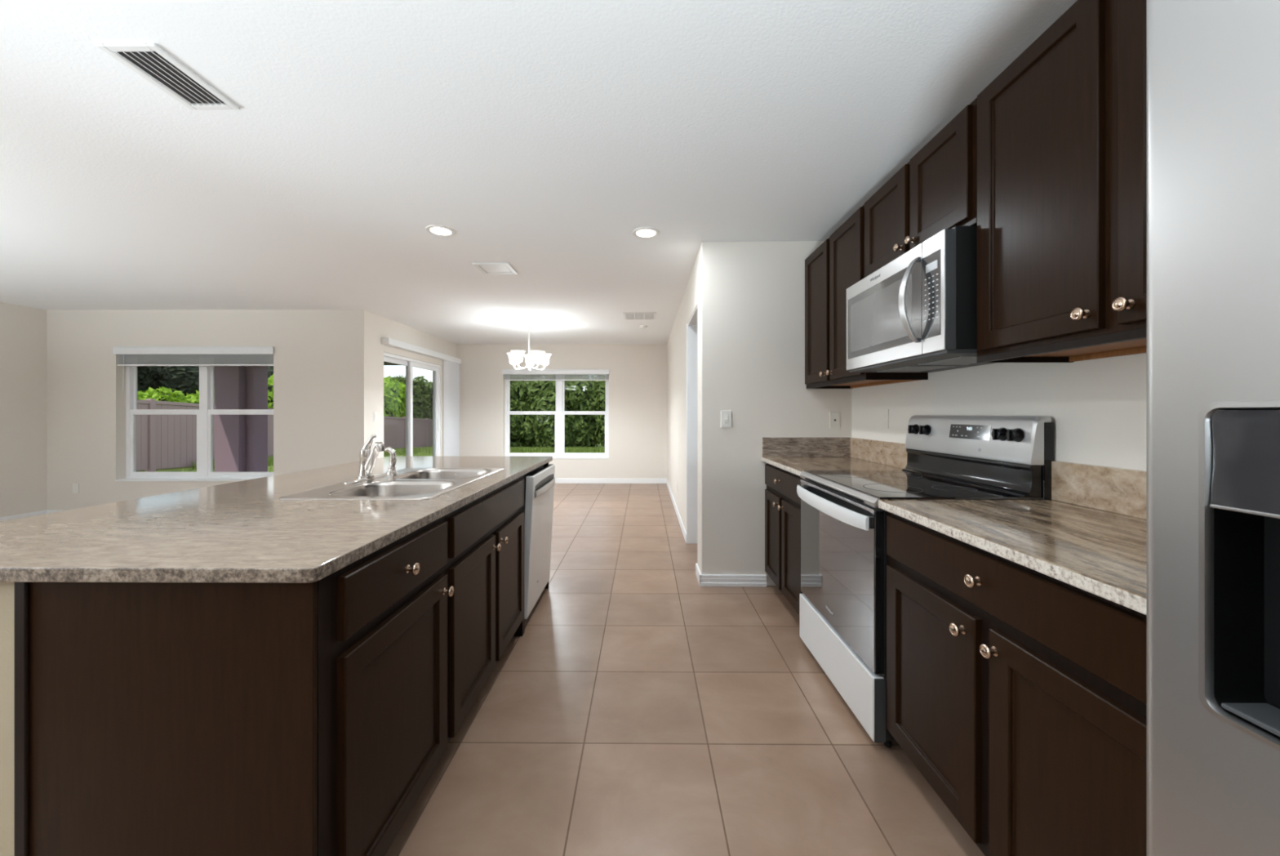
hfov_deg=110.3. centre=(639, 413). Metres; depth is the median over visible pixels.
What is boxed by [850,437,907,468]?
backsplash
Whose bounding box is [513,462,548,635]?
end panel
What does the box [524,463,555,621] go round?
dishwasher
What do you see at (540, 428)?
shrub
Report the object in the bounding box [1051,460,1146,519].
backsplash
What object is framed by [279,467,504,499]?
sink
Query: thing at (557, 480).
baseboard
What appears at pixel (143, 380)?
tree
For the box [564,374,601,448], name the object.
shrub
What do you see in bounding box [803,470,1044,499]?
cooktop
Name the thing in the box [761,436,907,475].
countertop
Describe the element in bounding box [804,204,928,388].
upper cabinet
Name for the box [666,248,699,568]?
wall
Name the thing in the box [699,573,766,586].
baseboard
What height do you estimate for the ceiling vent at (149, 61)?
0.012 m
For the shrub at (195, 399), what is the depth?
14.16 m
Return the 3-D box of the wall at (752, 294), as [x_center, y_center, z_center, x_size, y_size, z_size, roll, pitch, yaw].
[1.041,0.000,3.212,1.210,2.440,0.120,0,0,0]
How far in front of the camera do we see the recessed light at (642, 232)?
2.99 m
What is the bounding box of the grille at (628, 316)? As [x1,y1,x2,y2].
[625,313,653,319]
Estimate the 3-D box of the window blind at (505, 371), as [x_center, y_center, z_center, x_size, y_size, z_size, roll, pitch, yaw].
[-1.474,-0.677,7.826,1.878,0.195,0.080,0,0,0]
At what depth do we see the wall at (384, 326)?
5.89 m
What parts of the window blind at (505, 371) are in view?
rail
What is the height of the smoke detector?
0.034 m
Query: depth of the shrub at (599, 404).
25.38 m
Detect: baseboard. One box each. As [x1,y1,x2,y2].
[0,510,46,520]
[46,510,62,513]
[555,478,666,483]
[666,478,701,583]
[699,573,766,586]
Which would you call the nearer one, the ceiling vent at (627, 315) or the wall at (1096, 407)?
the wall at (1096, 407)
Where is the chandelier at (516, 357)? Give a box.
[506,320,551,369]
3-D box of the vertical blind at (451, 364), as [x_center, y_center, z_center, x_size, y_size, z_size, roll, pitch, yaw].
[-3.179,0.120,6.681,0.095,2.140,2.210,0,0,0]
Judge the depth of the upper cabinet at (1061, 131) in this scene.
1.21 m
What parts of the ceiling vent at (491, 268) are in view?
diffuser panel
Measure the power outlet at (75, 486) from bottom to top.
0.115 m
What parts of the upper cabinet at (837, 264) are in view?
door, knob, knob, door, frame, panel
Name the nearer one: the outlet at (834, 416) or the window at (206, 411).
the outlet at (834, 416)
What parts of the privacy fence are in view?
board panel, rail, post, rail, board panel, board panel, board panel, rail, post, rail, board panel, post, board panel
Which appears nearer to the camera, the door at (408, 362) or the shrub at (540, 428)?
the door at (408, 362)
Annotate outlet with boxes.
[72,483,79,493]
[829,411,839,427]
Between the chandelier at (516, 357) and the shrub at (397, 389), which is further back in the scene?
the shrub at (397, 389)
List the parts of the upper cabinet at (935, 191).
door, knob, knob, door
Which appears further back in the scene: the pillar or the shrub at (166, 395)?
the shrub at (166, 395)
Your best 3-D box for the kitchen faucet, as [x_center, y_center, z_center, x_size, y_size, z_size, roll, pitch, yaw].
[-1.226,0.197,2.045,0.134,0.206,0.262,0,0,0]
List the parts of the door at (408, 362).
sliding panel, sliding panel, handle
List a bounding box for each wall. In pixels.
[0,302,46,517]
[0,582,13,855]
[46,309,373,510]
[373,313,457,457]
[457,343,666,478]
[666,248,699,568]
[699,240,851,585]
[851,352,1146,471]
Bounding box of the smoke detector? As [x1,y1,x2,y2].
[640,324,647,328]
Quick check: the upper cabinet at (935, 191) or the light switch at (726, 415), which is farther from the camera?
the light switch at (726, 415)
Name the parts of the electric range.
handle, trim, storage drawer, door rail, oven door, drawer trim, control knob, control knob, control panel, control knob, control knob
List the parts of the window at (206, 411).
sash, sash, sill, sash, sash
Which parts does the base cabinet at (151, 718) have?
scribe molding, panel, drawer, door, knob, knob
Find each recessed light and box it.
[425,224,455,236]
[632,226,659,238]
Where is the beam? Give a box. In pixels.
[161,355,399,365]
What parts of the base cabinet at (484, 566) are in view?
door, drawer, knob, knob, door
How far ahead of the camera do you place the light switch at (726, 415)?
3.15 m
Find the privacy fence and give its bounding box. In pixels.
[136,398,432,471]
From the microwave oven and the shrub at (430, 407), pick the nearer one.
the microwave oven
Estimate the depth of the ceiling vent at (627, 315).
5.54 m
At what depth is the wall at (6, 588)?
0.92 m
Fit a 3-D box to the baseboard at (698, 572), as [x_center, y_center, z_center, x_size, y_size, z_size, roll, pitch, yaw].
[0.447,1.179,5.463,0.014,0.083,4.640,0,0,0]
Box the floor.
[384,483,985,855]
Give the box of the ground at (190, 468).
[136,443,604,471]
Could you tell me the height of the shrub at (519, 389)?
5.769 m
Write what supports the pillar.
on the porch slab
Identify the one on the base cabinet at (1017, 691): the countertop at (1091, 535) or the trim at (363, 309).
the countertop at (1091, 535)
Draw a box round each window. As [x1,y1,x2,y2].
[115,355,273,480]
[505,373,608,458]
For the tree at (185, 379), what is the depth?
16.11 m
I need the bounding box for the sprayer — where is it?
[385,446,397,474]
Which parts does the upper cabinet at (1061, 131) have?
frame, knob, panel, knob, door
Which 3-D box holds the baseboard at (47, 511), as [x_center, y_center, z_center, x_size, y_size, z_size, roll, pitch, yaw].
[-5.111,1.179,5.234,3.774,0.083,0.014,0,0,0]
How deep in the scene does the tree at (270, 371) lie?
19.83 m
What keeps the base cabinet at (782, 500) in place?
on the floor
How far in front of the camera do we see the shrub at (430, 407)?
29.56 m
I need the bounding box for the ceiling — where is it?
[0,0,1077,343]
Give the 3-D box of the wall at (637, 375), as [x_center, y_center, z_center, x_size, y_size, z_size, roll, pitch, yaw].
[-0.841,0.000,7.907,5.050,2.440,0.200,0,0,0]
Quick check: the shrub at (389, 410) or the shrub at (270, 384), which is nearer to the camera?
the shrub at (270, 384)
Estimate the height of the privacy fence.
3.011 m
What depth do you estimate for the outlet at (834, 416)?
3.14 m
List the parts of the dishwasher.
handle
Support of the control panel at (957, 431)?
attached to the electric range
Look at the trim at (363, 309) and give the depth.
5.22 m
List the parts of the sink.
bowl, bowl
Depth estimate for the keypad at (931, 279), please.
1.61 m
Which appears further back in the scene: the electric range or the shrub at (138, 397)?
the shrub at (138, 397)
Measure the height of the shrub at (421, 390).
4.920 m
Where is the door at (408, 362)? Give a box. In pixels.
[383,351,440,455]
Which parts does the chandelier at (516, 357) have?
lamp shade, lamp shade, rod, lamp shade, lamp shade, lamp shade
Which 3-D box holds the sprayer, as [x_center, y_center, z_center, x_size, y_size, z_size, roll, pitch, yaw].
[-1.247,0.233,2.235,0.058,0.136,0.052,0,0,0]
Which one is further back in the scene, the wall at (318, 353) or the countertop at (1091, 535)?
the wall at (318, 353)
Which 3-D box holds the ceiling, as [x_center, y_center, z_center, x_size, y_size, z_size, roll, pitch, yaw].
[-2.778,-1.345,0.922,8.910,0.250,14.200,0,0,0]
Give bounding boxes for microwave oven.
[846,226,995,372]
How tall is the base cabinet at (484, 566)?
0.884 m
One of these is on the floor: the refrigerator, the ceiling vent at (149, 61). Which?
the refrigerator
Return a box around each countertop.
[0,455,552,582]
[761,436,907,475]
[878,460,1146,614]
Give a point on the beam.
(385, 363)
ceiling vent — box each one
[94,43,239,110]
[472,262,517,274]
[622,311,656,319]
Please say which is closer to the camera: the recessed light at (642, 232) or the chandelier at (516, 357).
the recessed light at (642, 232)
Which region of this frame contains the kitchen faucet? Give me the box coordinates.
[342,433,385,483]
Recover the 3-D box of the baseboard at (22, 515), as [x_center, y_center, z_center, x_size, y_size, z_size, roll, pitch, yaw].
[-7.036,1.179,-0.343,0.014,0.083,11.200,0,0,0]
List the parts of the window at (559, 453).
sash, sash, sill, sash, sash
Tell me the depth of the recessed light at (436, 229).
2.96 m
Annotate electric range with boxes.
[796,414,1053,746]
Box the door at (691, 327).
[686,306,697,543]
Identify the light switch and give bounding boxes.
[373,412,377,421]
[720,410,731,427]
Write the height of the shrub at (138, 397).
2.314 m
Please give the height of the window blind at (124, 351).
0.525 m
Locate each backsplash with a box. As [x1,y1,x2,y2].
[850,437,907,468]
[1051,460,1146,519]
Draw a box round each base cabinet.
[13,515,453,855]
[444,475,524,743]
[764,462,804,614]
[886,511,1146,855]
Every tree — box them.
[137,356,159,392]
[144,356,214,397]
[267,365,273,378]
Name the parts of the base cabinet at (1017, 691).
door, knob, knob, knob, drawer, door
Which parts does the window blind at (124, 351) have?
rail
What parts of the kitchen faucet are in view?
deck plate, lever handle, spout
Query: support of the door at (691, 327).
in the wall at (677, 342)
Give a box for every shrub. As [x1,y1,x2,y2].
[137,386,192,403]
[137,394,146,399]
[184,386,214,404]
[267,377,273,408]
[383,375,414,417]
[383,382,400,417]
[389,373,432,418]
[426,382,432,417]
[510,374,543,447]
[519,374,576,447]
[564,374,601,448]
[592,377,605,446]
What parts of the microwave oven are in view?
door, door glass, handle, underside panel, keypad glass, control panel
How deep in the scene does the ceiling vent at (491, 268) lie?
3.73 m
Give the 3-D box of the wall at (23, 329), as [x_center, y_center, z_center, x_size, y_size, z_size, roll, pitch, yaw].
[-7.118,0.000,-0.343,0.150,2.440,11.200,0,0,0]
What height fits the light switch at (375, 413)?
0.116 m
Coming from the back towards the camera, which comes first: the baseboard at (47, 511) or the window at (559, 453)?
the window at (559, 453)
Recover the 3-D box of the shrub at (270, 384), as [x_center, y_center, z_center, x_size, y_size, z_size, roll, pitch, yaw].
[-13.930,0.234,16.590,2.218,3.217,3.006,0,0,-28]
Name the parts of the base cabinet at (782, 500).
door, knob, drawer, door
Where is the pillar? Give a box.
[214,365,267,471]
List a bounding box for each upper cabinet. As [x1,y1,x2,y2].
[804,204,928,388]
[864,97,977,277]
[977,0,1146,362]
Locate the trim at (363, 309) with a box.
[363,309,364,444]
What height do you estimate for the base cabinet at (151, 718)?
0.884 m
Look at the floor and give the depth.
1.69 m
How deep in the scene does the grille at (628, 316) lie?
5.58 m
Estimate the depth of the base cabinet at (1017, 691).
1.03 m
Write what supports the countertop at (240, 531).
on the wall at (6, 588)
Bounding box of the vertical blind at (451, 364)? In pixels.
[382,337,461,455]
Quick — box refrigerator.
[1146,0,1279,855]
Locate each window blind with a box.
[112,346,274,391]
[502,368,609,380]

